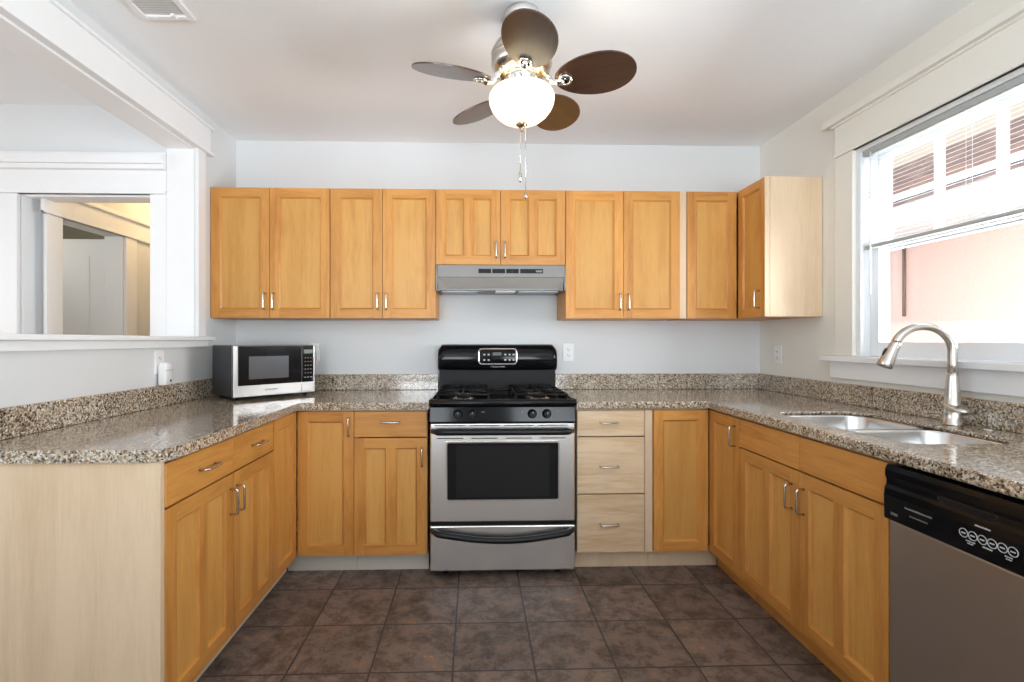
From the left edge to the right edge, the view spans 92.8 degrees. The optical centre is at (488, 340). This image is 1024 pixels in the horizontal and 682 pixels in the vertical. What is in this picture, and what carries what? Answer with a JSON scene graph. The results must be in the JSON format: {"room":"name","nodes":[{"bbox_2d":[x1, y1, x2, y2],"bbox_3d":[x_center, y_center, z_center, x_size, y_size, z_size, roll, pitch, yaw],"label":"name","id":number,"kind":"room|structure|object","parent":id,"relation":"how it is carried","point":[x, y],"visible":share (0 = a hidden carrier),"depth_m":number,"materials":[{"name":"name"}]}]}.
{"room":"kitchen","nodes":[
{"label":"kitchen","id":0,"kind":"room"},
{"bbox_2d":[0,104,166,333],"bbox_3d":[-3.476,-0.030,2.704,3.410,2.530,0.120,0,0,-2],"label":"wall","id":1,"kind":"structure","parent":0,"point":[23,127],"depth_m":2.68,"materials":[{"name":"paint"}]},
{"bbox_2d":[0,151,166,335],"bbox_3d":[-2.256,0.103,2.708,0.969,2.263,0.185,0,0,-2],"label":"trim","id":2,"kind":"structure","parent":1,"relation":"attached to","point":[106,177],"depth_m":2.66,"materials":[{"name":"white paint"}]},
{"bbox_2d":[167,148,205,336],"bbox_3d":[-1.688,-0.543,2.718,0.165,1.043,0.088,0,0,-2],"label":"trim","id":3,"kind":"structure","parent":1,"relation":"attached to","point":[186,168],"depth_m":2.67,"materials":[{"name":"white paint"}]},
{"bbox_2d":[63,225,104,238],"bbox_3d":[-3.725,0.010,3.525,2.160,2.450,1.535,0,0,-2],"label":"wall","id":4,"kind":"structure","parent":0,"point":[69,232],"depth_m":4.20,"materials":[{"name":"paint"}]},
{"bbox_2d":[63,239,103,334],"bbox_3d":[-2.918,0.263,3.368,0.564,1.925,0.047,0,0,-2],"label":"door","id":5,"kind":"structure","parent":4,"relation":"in","point":[83,259],"depth_m":3.36,"materials":[{"name":"white paint"}]},
{"bbox_2d":[42,203,149,335],"bbox_3d":[-2.596,0.010,3.908,0.120,2.450,2.235,0,0,-2],"label":"wall","id":6,"kind":"structure","parent":0,"point":[138,210],"depth_m":3.52,"materials":[{"name":"paint"}]},
{"bbox_2d":[40,199,149,335],"bbox_3d":[-2.572,0.011,3.859,0.165,2.449,2.335,0,0,-2],"label":"trim","id":7,"kind":"structure","parent":6,"relation":"attached to","point":[133,229],"depth_m":3.28,"materials":[{"name":"white paint"}]},
{"bbox_2d":[0,0,235,407],"bbox_3d":[-1.629,-0.030,0.402,0.147,2.530,5.498,0,0,-2],"label":"wall","id":8,"kind":"structure","parent":0,"point":[26,377],"depth_m":2.11,"materials":[{"name":"paint"}]},
{"bbox_2d":[0,0,214,156],"bbox_3d":[-1.642,-1.142,1.440,0.181,0.178,2.775,0,0,-2],"label":"ceiling beam","id":9,"kind":"structure","parent":8,"relation":"attached to","point":[49,21],"depth_m":1.99,"materials":[{"name":"white paint"}]},
{"bbox_2d":[0,334,214,351],"bbox_3d":[-1.662,0.007,1.432,0.242,0.059,2.760,0,0,-2],"label":"trim","id":10,"kind":"structure","parent":8,"relation":"attached to","point":[8,342],"depth_m":1.92,"materials":[{"name":"white paint"}]},
{"bbox_2d":[0,378,216,439],"bbox_3d":[-1.599,0.270,2.285,0.020,0.102,1.731,0,0,-2],"label":"backsplash","id":11,"kind":"structure","parent":8,"relation":"attached to","point":[20,420],"depth_m":1.93,"materials":[{"name":"stone"}]},
{"bbox_2d":[154,350,163,373],"bbox_3d":[-1.609,0.105,2.379,0.008,0.116,0.072,0,0,-2],"label":"wall outlet","id":12,"kind":"object","parent":8,"relation":"attached to","point":[158,354],"visible":0.7,"depth_m":2.36,"materials":[{"name":"white plastic"}]},
{"bbox_2d":[158,362,171,384],"bbox_3d":[-1.583,0.162,2.383,0.044,0.110,0.059,0,0,-2],"label":"air freshener","id":13,"kind":"object","parent":12,"relation":"attached to","point":[164,368],"visible":1,"depth_m":2.36,"materials":[{"name":"white plastic"}]},
{"bbox_2d":[0,0,974,146],"bbox_3d":[-1.535,-1.325,0.479,7.160,0.060,5.648,0,0,-2],"label":"ceiling","id":14,"kind":"structure","parent":0,"point":[709,72],"depth_m":2.25,"materials":[{"name":"paint"}]},
{"bbox_2d":[123,0,195,20],"bbox_3d":[-1.278,-1.286,1.783,0.212,0.018,0.350,0,0,-2],"label":"ceiling vent","id":15,"kind":"object","parent":14,"relation":"in","point":[168,10],"visible":1,"depth_m":1.90,"materials":[{"name":"white plastic"}]},
{"bbox_2d":[411,2,636,198],"bbox_3d":[0.130,-0.923,1.896,0.838,0.742,0.807,0,0,-2],"label":"ceiling fan","id":16,"kind":"object","parent":14,"relation":"hanging from","point":[526,47],"visible":1,"depth_m":1.84,"materials":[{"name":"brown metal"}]},
{"bbox_2d":[236,140,759,530],"bbox_3d":[0.084,-0.030,3.277,3.746,2.530,0.150,0,0,-2],"label":"wall","id":17,"kind":"structure","parent":0,"point":[345,346],"depth_m":3.20,"materials":[{"name":"paint"}]},
{"bbox_2d":[210,187,338,319],"bbox_3d":[-1.284,-0.513,2.987,0.690,0.764,0.346,0,0,-2],"label":"upper cabinet","id":18,"kind":"object","parent":17,"relation":"attached to","point":[270,247],"visible":0.96,"depth_m":2.85,"materials":[{"name":"brown wood"}]},
{"bbox_2d":[308,343,318,360],"bbox_3d":[-1.138,0.075,3.162,0.072,0.116,0.008,0,0,-2],"label":"wall outlet","id":19,"kind":"object","parent":17,"relation":"attached to","point":[308,343],"visible":0.27,"depth_m":3.16,"materials":[{"name":"white plastic"}]},
{"bbox_2d":[310,344,318,367],"bbox_3d":[-1.127,0.116,3.140,0.056,0.182,0.034,0,0,-2],"label":"plug","id":20,"kind":"object","parent":17,"relation":"attached to","point":[316,345],"visible":0.67,"depth_m":3.13,"materials":[{"name":"white plastic"}]},
{"bbox_2d":[315,374,438,389],"bbox_3d":[-0.971,0.270,3.159,1.284,0.102,0.020,0,0,-2],"label":"backsplash","id":21,"kind":"structure","parent":17,"relation":"attached to","point":[322,381],"depth_m":3.16,"materials":[{"name":"stone"}]},
{"bbox_2d":[330,188,438,319],"bbox_3d":[-0.628,-0.513,3.006,0.616,0.764,0.346,0,0,-2],"label":"upper cabinet","id":22,"kind":"object","parent":17,"relation":"attached to","point":[383,241],"visible":0.97,"depth_m":2.88,"materials":[{"name":"brown wood"}]},
{"bbox_2d":[436,189,564,264],"bbox_3d":[0.067,-0.671,3.026,0.769,0.447,0.346,0,0,-2],"label":"upper cabinet","id":23,"kind":"object","parent":17,"relation":"attached to","point":[474,227],"visible":0.96,"depth_m":2.89,"materials":[{"name":"brown wood"}]},
{"bbox_2d":[436,265,565,295],"bbox_3d":[0.067,-0.370,3.034,0.768,0.154,0.327,0,0,-2],"label":"range hood","id":24,"kind":"object","parent":23,"relation":"attached to","point":[450,279],"visible":1,"depth_m":2.89,"materials":[{"name":"grey metal"}]},
{"bbox_2d":[563,344,573,360],"bbox_3d":[0.523,0.078,3.211,0.072,0.116,0.008,0,0,-2],"label":"wall outlet","id":25,"kind":"object","parent":17,"relation":"attached to","point":[568,349],"visible":1,"depth_m":3.21,"materials":[{"name":"white plastic"}]},
{"bbox_2d":[557,190,685,320],"bbox_3d":[0.818,-0.513,3.049,0.730,0.764,0.346,0,0,-2],"label":"upper cabinet","id":26,"kind":"object","parent":17,"relation":"attached to","point":[625,251],"visible":0.98,"depth_m":2.92,"materials":[{"name":"brown wood"}]},
{"bbox_2d":[555,373,757,388],"bbox_3d":[1.110,0.270,3.220,1.353,0.102,0.020,0,0,-2],"label":"backsplash","id":27,"kind":"structure","parent":17,"relation":"attached to","point":[684,380],"depth_m":3.21,"materials":[{"name":"stone"}]},
{"bbox_2d":[667,192,779,320],"bbox_3d":[1.498,-0.513,3.086,0.627,0.764,0.311,0,0,-2],"label":"upper cabinet","id":28,"kind":"object","parent":17,"relation":"attached to","point":[711,217],"visible":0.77,"depth_m":2.94,"materials":[{"name":"brown wood"}]},
{"bbox_2d":[197,526,842,681],"bbox_3d":[0.243,1.265,0.531,3.603,0.060,5.648,0,0,-2],"label":"floor","id":29,"kind":"structure","parent":0,"point":[677,623],"depth_m":2.07,"materials":[{"name":"tile"}]},
{"bbox_2d":[0,421,272,681],"bbox_3d":[-1.269,0.797,1.832,0.648,0.875,0.800,0,0,-2],"label":"base cabinet","id":30,"kind":"object","parent":29,"relation":"on","point":[110,572],"visible":0.94,"depth_m":1.44,"materials":[{"name":"brown wood"}]},
{"bbox_2d":[0,374,438,463],"bbox_3d":[-0.956,0.289,2.299,1.305,0.140,1.741,0,0,-2],"label":"countertop","id":31,"kind":"structure","parent":30,"relation":"on","point":[160,423],"depth_m":1.94,"materials":[{"name":"stone"}]},
{"bbox_2d":[212,345,314,399],"bbox_3d":[-1.304,0.173,2.835,0.324,0.294,0.458,0,0,43],"label":"microwave","id":32,"kind":"object","parent":31,"relation":"on","point":[238,371],"visible":1,"depth_m":2.70,"materials":[{"name":"silver metal"}]},
{"bbox_2d":[255,412,295,608],"bbox_3d":[-1.303,0.797,2.419,0.614,0.875,0.370,0,0,-2],"label":"base cabinet","id":33,"kind":"object","parent":29,"relation":"on","point":[284,428],"visible":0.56,"depth_m":2.38,"materials":[{"name":"brown wood"}]},
{"bbox_2d":[288,410,357,570],"bbox_3d":[-0.899,0.797,2.835,0.371,0.875,0.668,0,0,-2],"label":"base cabinet","id":34,"kind":"object","parent":29,"relation":"on","point":[325,437],"visible":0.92,"depth_m":2.54,"materials":[{"name":"brown wood"}]},
{"bbox_2d":[354,410,430,569],"bbox_3d":[-0.523,0.797,2.846,0.381,0.875,0.668,0,0,-2],"label":"base cabinet","id":35,"kind":"object","parent":29,"relation":"on","point":[392,523],"visible":0.98,"depth_m":2.55,"materials":[{"name":"brown wood"}]},
{"bbox_2d":[429,344,576,572],"bbox_3d":[0.063,0.630,2.822,0.761,1.210,0.714,0,0,-2],"label":"gas range","id":36,"kind":"object","parent":29,"relation":"on","point":[502,433],"visible":1,"depth_m":2.52,"materials":[{"name":"silver metal"}]},
{"bbox_2d":[429,388,576,406],"bbox_3d":[0.064,0.322,2.811,0.761,0.038,0.625,0,0,-2],"label":"cooktop","id":37,"kind":"object","parent":36,"relation":"in","point":[497,397],"depth_m":2.56,"materials":[{"name":"black metal"}]},
{"bbox_2d":[573,409,651,566],"bbox_3d":[0.660,0.797,2.880,0.407,0.875,0.668,0,0,-2],"label":"base cabinet","id":38,"kind":"object","parent":29,"relation":"on","point":[613,520],"visible":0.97,"depth_m":2.58,"materials":[{"name":"brown wood"}]},
{"bbox_2d":[648,408,715,565],"bbox_3d":[1.054,0.797,2.909,0.380,0.875,0.634,0,0,-2],"label":"base cabinet","id":39,"kind":"object","parent":29,"relation":"on","point":[679,435],"visible":0.73,"depth_m":2.60,"materials":[{"name":"brown wood"}]},
{"bbox_2d":[709,410,755,600],"bbox_3d":[1.485,0.797,2.500,0.684,0.875,0.367,0,0,-2],"label":"base cabinet","id":40,"kind":"object","parent":29,"relation":"on","point":[724,446],"visible":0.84,"depth_m":2.47,"materials":[{"name":"brown wood"}]},
{"bbox_2d":[739,419,897,681],"bbox_3d":[1.502,0.797,1.897,0.684,0.875,0.835,0,0,-2],"label":"base cabinet","id":41,"kind":"object","parent":29,"relation":"on","point":[814,530],"visible":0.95,"depth_m":1.78,"materials":[{"name":"brown wood"}]},
{"bbox_2d":[555,373,1023,499],"bbox_3d":[1.155,0.289,2.033,1.374,0.140,2.396,0,0,-2],"label":"countertop","id":42,"kind":"structure","parent":41,"relation":"on","point":[766,399],"depth_m":2.15,"materials":[{"name":"stone"}]},
{"bbox_2d":[786,415,1006,443],"bbox_3d":[1.481,0.437,1.859,0.430,0.199,0.709,0,0,-2],"label":"sink","id":43,"kind":"object","parent":42,"relation":"in","point":[875,427],"visible":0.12,"depth_m":1.83,"materials":[{"name":"silver metal"}]},
{"bbox_2d":[786,415,923,429],"bbox_3d":[1.476,0.437,2.028,0.430,0.199,0.371,0,0,-2],"label":"basin","id":44,"kind":"object","parent":43,"relation":"in","point":[846,422],"depth_m":2.18,"materials":[{"name":"silver metal"}]},
{"bbox_2d":[848,430,1006,443],"bbox_3d":[1.487,0.437,1.672,0.430,0.199,0.336,0,0,-2],"label":"basin","id":45,"kind":"object","parent":43,"relation":"in","point":[906,436],"depth_m":1.82,"materials":[{"name":"silver metal"}]},
{"bbox_2d":[876,322,971,425],"bbox_3d":[1.653,0.125,1.854,0.288,0.391,0.110,0,0,11],"label":"faucet","id":46,"kind":"object","parent":42,"relation":"on","point":[953,408],"visible":1,"depth_m":1.85,"materials":[{"name":"silver metal"}]},
{"bbox_2d":[980,428,996,430],"bbox_3d":[1.788,0.318,1.743,0.042,0.006,0.042,0,0,-2],"label":"cover","id":47,"kind":"object","parent":42,"relation":"on","point":[985,429],"visible":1,"depth_m":1.73,"materials":[{"name":"silver metal"}]},
{"bbox_2d":[884,464,1023,681],"bbox_3d":[1.493,0.801,1.175,0.599,0.868,0.596,0,0,-2],"label":"dishwasher","id":48,"kind":"object","parent":29,"relation":"on","point":[957,547],"visible":1,"depth_m":1.27,"materials":[{"name":"silver metal"}]},
{"bbox_2d":[760,0,1023,403],"bbox_3d":[1.964,-0.030,0.507,0.150,2.530,5.498,0,0,-2],"label":"wall","id":49,"kind":"structure","parent":0,"point":[802,149],"depth_m":2.64,"materials":[{"name":"paint"}]},
{"bbox_2d":[774,345,781,363],"bbox_3d":[1.810,0.089,3.054,0.008,0.116,0.072,0,0,-2],"label":"wall outlet","id":50,"kind":"object","parent":49,"relation":"attached to","point":[777,348],"visible":1,"depth_m":3.05,"materials":[{"name":"white plastic"}]},
{"bbox_2d":[738,176,821,318],"bbox_3d":[1.643,-0.513,2.795,0.354,0.764,0.275,0,0,-2],"label":"upper cabinet","id":51,"kind":"object","parent":49,"relation":"attached to","point":[780,217],"visible":1,"depth_m":2.66,"materials":[{"name":"brown wood"}]},
{"bbox_2d":[758,373,1023,433],"bbox_3d":[1.832,0.270,2.053,0.020,0.102,2.396,0,0,-2],"label":"backsplash","id":52,"kind":"structure","parent":49,"relation":"attached to","point":[1000,415],"depth_m":2.16,"materials":[{"name":"stone"}]},
{"bbox_2d":[820,355,1023,397],"bbox_3d":[1.867,0.138,1.853,0.145,0.117,1.525,0,0,-2],"label":"trim","id":53,"kind":"structure","parent":49,"relation":"attached to","point":[987,377],"depth_m":1.99,"materials":[{"name":"white paint"}]},
{"bbox_2d":[821,0,1023,355],"bbox_3d":[1.825,-0.539,1.854,0.050,1.235,1.510,0,0,-2],"label":"trim","id":54,"kind":"structure","parent":49,"relation":"attached to","point":[994,49],"depth_m":2.16,"materials":[{"name":"paint"}]},
{"bbox_2d":[857,67,1023,361],"bbox_3d":[1.935,-0.421,1.853,0.169,1.058,1.160,0,0,-2],"label":"window","id":55,"kind":"structure","parent":49,"relation":"in","point":[873,309],"depth_m":2.19,"materials":[{"name":"paint"}]},
{"bbox_2d":[863,74,1023,293],"bbox_3d":[1.873,-0.577,1.851,0.042,0.704,1.100,0,0,-2],"label":"window blind","id":56,"kind":"object","parent":55,"relation":"attached to","point":[1018,82],"visible":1,"depth_m":1.98,"materials":[{"name":"white plastic"}]},
{"label":"outside","id":57,"kind":"structure","parent":0,"visible":0},
{"bbox_3d":[5.440,1.685,3.161,6.940,0.100,18.000,0,0,-2],"label":"ground","id":58,"kind":"structure","parent":57,"visible":0},
{"bbox_2d":[890,101,1023,342],"bbox_3d":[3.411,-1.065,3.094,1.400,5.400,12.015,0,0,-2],"label":"window glass","id":59,"kind":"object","parent":58,"relation":"on","point":[971,286],"visible":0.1,"depth_m":3.24,"materials":[{"name":"clear glass"}]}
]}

